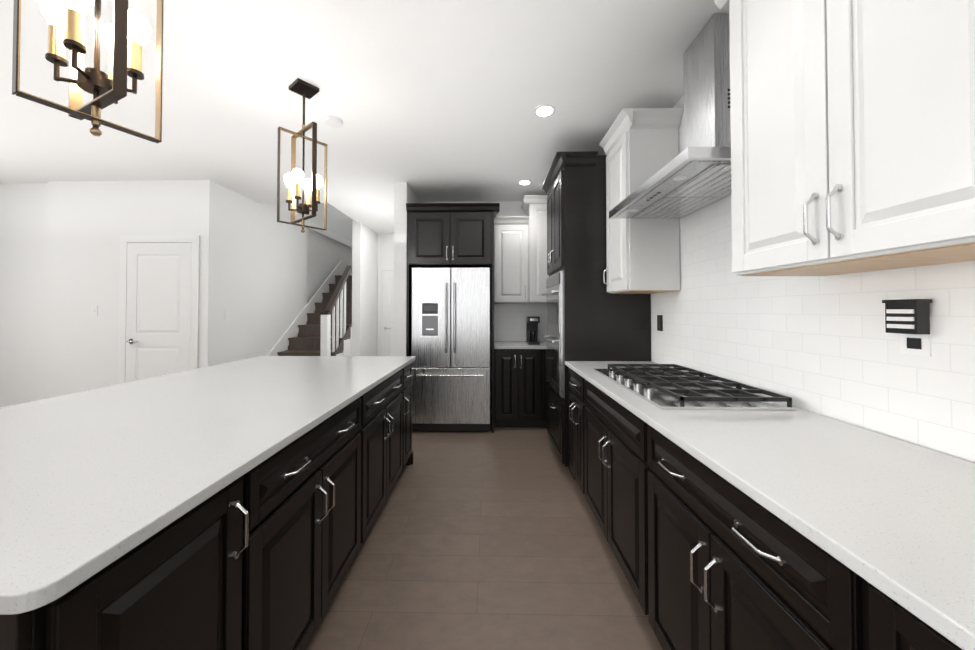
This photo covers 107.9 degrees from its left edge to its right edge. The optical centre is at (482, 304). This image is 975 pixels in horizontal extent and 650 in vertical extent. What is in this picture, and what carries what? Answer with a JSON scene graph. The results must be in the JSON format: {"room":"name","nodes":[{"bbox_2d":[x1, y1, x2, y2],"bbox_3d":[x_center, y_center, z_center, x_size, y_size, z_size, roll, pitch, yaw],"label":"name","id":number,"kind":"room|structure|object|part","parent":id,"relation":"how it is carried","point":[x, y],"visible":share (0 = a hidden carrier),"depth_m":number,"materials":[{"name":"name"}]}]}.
{"room":"kitchen","nodes":[
{"label":"kitchen","id":0,"kind":"room"},
{"bbox_2d":[0,180,219,407],"bbox_3d":[-5.944,0.018,3.907,6.070,2.700,0.195,0,-1,1],"label":"wall","id":1,"kind":"structure","parent":0,"point":[59,258],"depth_m":3.80,"materials":[{"name":"white paint"}]},
{"bbox_2d":[91,306,97,316],"bbox_3d":[-4.141,0.066,3.783,0.072,0.116,0.010,0,-1,1],"label":"light switch","id":2,"kind":"object","parent":1,"relation":"attached to","point":[94,311],"visible":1,"depth_m":3.78,"materials":[{"name":"white plastic"}]},
{"bbox_2d":[118,235,199,383],"bbox_3d":[-3.431,0.313,3.734,0.850,2.105,0.066,0,-1,1],"label":"door","id":3,"kind":"structure","parent":1,"relation":"in","point":[158,305],"depth_m":3.76,"materials":[{"name":"white wood"}]},
{"bbox_2d":[218,185,351,363],"bbox_3d":[-2.989,-1.251,5.967,0.240,5.300,4.080,0,-1,1],"label":"wall","id":4,"kind":"structure","parent":0,"point":[274,274],"depth_m":4.73,"materials":[{"name":"white paint"}]},
{"bbox_2d":[0,0,728,247],"bbox_3d":[-3.761,-1.398,3.524,10.450,0.120,13.000,0,-1,1],"label":"ceiling","id":5,"kind":"structure","parent":0,"point":[433,100],"depth_m":2.28,"materials":[{"name":"white paint"}]},
{"bbox_2d":[12,0,163,142],"bbox_3d":[-1.065,-0.920,0.984,0.266,0.910,0.266,0,-1,1],"label":"pendant light","id":6,"kind":"object","parent":5,"relation":"hanging from","point":[126,34],"visible":1,"depth_m":0.95,"materials":[{"name":"brown metal"}]},
{"bbox_2d":[277,78,326,232],"bbox_3d":[-1.111,-0.901,2.204,0.229,0.910,0.229,0,-1,-8],"label":"pendant light","id":7,"kind":"object","parent":5,"relation":"hanging from","point":[293,179],"visible":1,"depth_m":2.19,"materials":[{"name":"brown metal"}]},
{"bbox_2d":[325,115,342,127],"bbox_3d":[-1.084,-1.337,2.591,0.118,0.029,0.118,0,-1,-11],"label":"smoke detector","id":8,"kind":"object","parent":5,"relation":"in","point":[332,121],"depth_m":2.57,"materials":[{"name":"white plastic"}]},
{"bbox_2d":[518,180,531,184],"bbox_3d":[0.461,-1.329,3.851,0.148,0.007,0.147,0,-1,-11],"label":"recessed light","id":9,"kind":"object","parent":5,"relation":"in","point":[522,182],"depth_m":3.84,"materials":[{"name":"white plastic"}]},
{"bbox_2d":[534,105,554,116],"bbox_3d":[0.434,-1.350,2.471,0.148,0.007,0.147,0,-1,-11],"label":"recessed light","id":10,"kind":"object","parent":5,"relation":"in","point":[539,111],"depth_m":2.46,"materials":[{"name":"white plastic"}]},
{"bbox_2d":[352,219,377,355],"bbox_3d":[-1.958,-1.239,6.787,0.130,5.300,2.400,0,-1,1],"label":"wall","id":11,"kind":"structure","parent":0,"point":[364,285],"depth_m":5.76,"materials":[{"name":"white paint"}]},
{"bbox_2d":[377,234,393,355],"bbox_3d":[-1.333,0.057,6.465,1.130,2.700,0.120,0,-1,1],"label":"wall","id":12,"kind":"structure","parent":0,"point":[385,253],"depth_m":6.43,"materials":[{"name":"white paint"}]},
{"bbox_2d":[378,266,393,355],"bbox_3d":[-1.455,0.353,6.368,0.860,2.105,0.066,0,-1,1],"label":"hall door","id":13,"kind":"structure","parent":12,"relation":"in","point":[385,313],"depth_m":6.40,"materials":[{"name":"white wood"}]},
{"bbox_2d":[394,182,419,355],"bbox_3d":[-0.862,0.036,5.111,0.135,2.700,2.570,0,-1,1],"label":"wall","id":14,"kind":"structure","parent":0,"point":[404,194],"depth_m":3.83,"materials":[{"name":"white paint"}]},
{"bbox_2d":[420,202,525,412],"bbox_3d":[0.336,0.028,4.581,2.280,2.700,0.124,0,-1,1],"label":"wall","id":15,"kind":"structure","parent":0,"point":[510,209],"depth_m":4.54,"materials":[{"name":"white paint"}]},
{"bbox_2d":[494,216,528,302],"bbox_3d":[0.345,-0.527,4.320,0.410,1.009,0.395,0,-1,1],"label":"upper cabinet","id":16,"kind":"object","parent":15,"relation":"attached to","point":[511,259],"visible":0.96,"depth_m":4.17,"materials":[{"name":"white wood"}]},
{"bbox_2d":[494,303,546,340],"bbox_3d":[0.743,0.209,4.505,1.198,0.504,0.006,0,-1,1],"label":"backsplash","id":17,"kind":"structure","parent":15,"relation":"attached to","point":[509,321],"depth_m":4.51,"materials":[{"name":"tile"}]},
{"bbox_2d":[521,195,548,302],"bbox_3d":[0.909,-0.637,4.276,0.845,1.229,0.465,0,-1,1],"label":"upper cabinet","id":18,"kind":"object","parent":15,"relation":"attached to","point":[534,207],"visible":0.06,"depth_m":4.09,"materials":[{"name":"white wood"}]},
{"bbox_2d":[305,413,662,649],"bbox_3d":[-3.761,1.411,3.481,10.450,0.100,13.000,0,-1,1],"label":"floor","id":19,"kind":"structure","parent":0,"point":[485,540],"depth_m":1.82,"materials":[{"name":"brown tile"}]},
{"bbox_2d":[0,456,271,649],"bbox_3d":[-0.947,0.878,0.768,0.632,0.884,0.499,0,-1,1],"label":"base cabinet","id":20,"kind":"object","parent":19,"relation":"on","point":[262,555],"depth_m":0.76,"materials":[{"name":"brown wood"}]},
{"bbox_2d":[267,261,351,355],"bbox_3d":[-2.449,-0.280,6.020,0.829,3.360,3.916,0,-1,1],"label":"staircase","id":21,"kind":"structure","parent":19,"relation":"on","point":[325,329],"depth_m":5.33,"materials":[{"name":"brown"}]},
{"bbox_2d":[272,389,371,649],"bbox_3d":[-0.935,0.887,1.381,0.632,0.884,1.004,0,-1,1],"label":"base cabinet","id":22,"kind":"object","parent":19,"relation":"on","point":[322,480],"depth_m":1.34,"materials":[{"name":"brown wood"}]},
{"bbox_2d":[372,365,407,524],"bbox_3d":[-0.918,0.901,2.247,0.632,0.884,1.004,0,-1,1],"label":"base cabinet","id":23,"kind":"object","parent":19,"relation":"on","point":[389,397],"depth_m":2.28,"materials":[{"name":"brown wood"}]},
{"bbox_2d":[0,356,415,614],"bbox_3d":[-1.266,0.435,1.775,1.345,0.029,2.545,0,-1,1],"label":"countertop","id":24,"kind":"structure","parent":23,"relation":"on","point":[94,481],"depth_m":1.00,"materials":[{"name":"stone"}]},
{"bbox_2d":[408,363,413,464],"bbox_3d":[-0.908,0.909,2.807,0.632,0.884,0.392,0,-1,1],"label":"base cabinet","id":25,"kind":"object","parent":19,"relation":"on","point":[410,453],"depth_m":2.93,"materials":[{"name":"brown wood"}]},
{"bbox_2d":[411,267,489,430],"bbox_3d":[-0.329,0.478,4.093,0.840,1.745,0.771,0,-1,1],"label":"fridge","id":26,"kind":"object","parent":19,"relation":"on","point":[450,343],"visible":0.94,"depth_m":3.77,"materials":[{"name":"grey metal"}]},
{"bbox_3d":[-0.336,0.258,3.742,0.700,0.986,0.062,0,-1,1],"label":"handle","id":27,"kind":"part","parent":26,"relation":"part of","materials":[{"name":"silver metal"}]},
{"bbox_2d":[406,203,499,432],"bbox_3d":[-0.308,0.146,4.134,1.002,2.450,0.771,0,-1,1],"label":"surround","id":28,"kind":"object","parent":19,"relation":"on","point":[450,235],"visible":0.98,"depth_m":3.81,"materials":[{"name":"brown wood"}]},
{"bbox_2d":[494,349,548,427],"bbox_3d":[0.735,0.930,4.157,1.195,0.884,0.661,0,-1,1],"label":"base cabinet","id":29,"kind":"object","parent":19,"relation":"on","point":[521,383],"visible":0.52,"depth_m":3.87,"materials":[{"name":"brown wood"}]},
{"bbox_2d":[494,341,545,348],"bbox_3d":[0.736,0.471,4.174,1.196,0.029,0.641,0,-1,1],"label":"countertop","id":30,"kind":"structure","parent":29,"relation":"on","point":[511,345],"depth_m":3.96,"materials":[{"name":"stone"}]},
{"bbox_2d":[526,316,539,344],"bbox_3d":[0.593,0.295,4.153,0.130,0.320,0.242,0,-1,1],"label":"coffee maker","id":31,"kind":"object","parent":30,"relation":"on","point":[532,322],"visible":1,"depth_m":4.07,"materials":[{"name":"black plastic"}]},
{"bbox_2d":[568,368,575,478],"bbox_3d":[0.980,0.904,2.477,0.643,0.884,0.519,0,-1,1],"label":"base cabinet","id":32,"kind":"object","parent":19,"relation":"on","point":[571,374],"depth_m":2.58,"materials":[{"name":"brown wood"}]},
{"bbox_2d":[541,151,650,479],"bbox_3d":[0.937,0.095,3.076,0.752,2.520,0.788,0,-1,1],"label":"tall cabinet","id":33,"kind":"object","parent":19,"relation":"on","point":[589,317],"visible":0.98,"depth_m":2.76,"materials":[{"name":"brown wood"}]},
{"bbox_2d":[576,373,631,587],"bbox_3d":[0.967,0.894,1.831,0.643,0.884,1.050,0,-1,1],"label":"base cabinet","id":34,"kind":"object","parent":19,"relation":"on","point":[603,425],"depth_m":1.83,"materials":[{"name":"brown wood"}]},
{"bbox_2d":[565,361,974,649],"bbox_3d":[0.935,0.419,0.752,0.666,0.029,3.980,0,-1,1],"label":"countertop","id":35,"kind":"structure","parent":34,"relation":"on","point":[892,518],"depth_m":0.78,"materials":[{"name":"stone"}]},
{"bbox_2d":[594,364,798,409],"bbox_3d":[0.983,0.397,1.849,0.530,0.046,0.910,0,-1,1],"label":"cooktop","id":36,"kind":"object","parent":35,"relation":"in","point":[667,386],"visible":1,"depth_m":1.60,"materials":[{"name":"silver metal"}]},
{"bbox_2d":[632,413,803,649],"bbox_3d":[0.951,0.881,0.975,0.643,0.884,0.938,0,-1,1],"label":"base cabinet","id":37,"kind":"object","parent":19,"relation":"on","point":[707,558],"depth_m":1.00,"materials":[{"name":"brown wood"}]},
{"bbox_2d":[804,536,961,649],"bbox_3d":[0.934,0.868,0.125,0.643,0.884,1.038,0,-1,1],"label":"base cabinet","id":38,"kind":"object","parent":19,"relation":"on","point":[843,611],"depth_m":0.60,"materials":[{"name":"brown wood"}]},
{"bbox_2d":[652,101,974,462],"bbox_3d":[1.340,-0.030,0.758,0.124,2.700,7.710,0,-1,1],"label":"wall","id":39,"kind":"structure","parent":0,"point":[676,105],"depth_m":1.24,"materials":[{"name":"white paint"}]},
{"bbox_2d":[600,108,683,293],"bbox_3d":[1.107,-0.677,2.515,0.390,1.174,0.483,0,-1,1],"label":"upper cabinet","id":40,"kind":"object","parent":39,"relation":"attached to","point":[640,146],"visible":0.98,"depth_m":2.34,"materials":[{"name":"white wood"}]},
{"bbox_2d":[609,13,730,218],"bbox_3d":[1.054,-0.960,1.853,0.472,0.801,0.920,0,-1,1],"label":"range hood","id":41,"kind":"object","parent":39,"relation":"attached to","point":[694,176],"visible":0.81,"depth_m":1.70,"materials":[{"name":"silver metal"}]},
{"bbox_2d":[651,95,974,461],"bbox_3d":[1.257,-0.501,-0.158,0.006,1.782,5.860,0,-1,1],"label":"backsplash","id":42,"kind":"structure","parent":39,"relation":"attached to","point":[829,346],"depth_m":1.31,"materials":[{"name":"tile"}]},
{"bbox_2d":[657,315,662,330],"bbox_3d":[1.303,0.133,2.602,0.008,0.116,0.072,0,-1,1],"label":"electrical outlet","id":43,"kind":"object","parent":42,"relation":"attached to","point":[659,322],"visible":1,"depth_m":2.59,"materials":[{"name":"black plastic"}]},
{"bbox_2d":[882,299,931,356],"bbox_3d":[1.252,0.066,1.044,0.050,0.163,0.088,0,-1,1],"label":"outlet","id":44,"kind":"object","parent":42,"relation":"attached to","point":[909,320],"visible":1,"depth_m":1.03,"materials":[{"name":"black plastic"}]},
{"bbox_2d":[718,0,974,275],"bbox_3d":[1.097,-0.703,0.916,0.347,1.170,0.854,0,-1,1],"label":"upper cabinet","id":45,"kind":"object","parent":39,"relation":"attached to","point":[852,136],"depth_m":0.90,"materials":[{"name":"white wood"}]},
{"bbox_2d":[974,0,974,91],"bbox_3d":[1.083,-0.714,0.208,0.347,1.170,0.854,0,-1,1],"label":"upper cabinet","id":46,"kind":"object","parent":39,"relation":"attached to","point":[974,0],"depth_m":0.66,"materials":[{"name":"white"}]}
]}

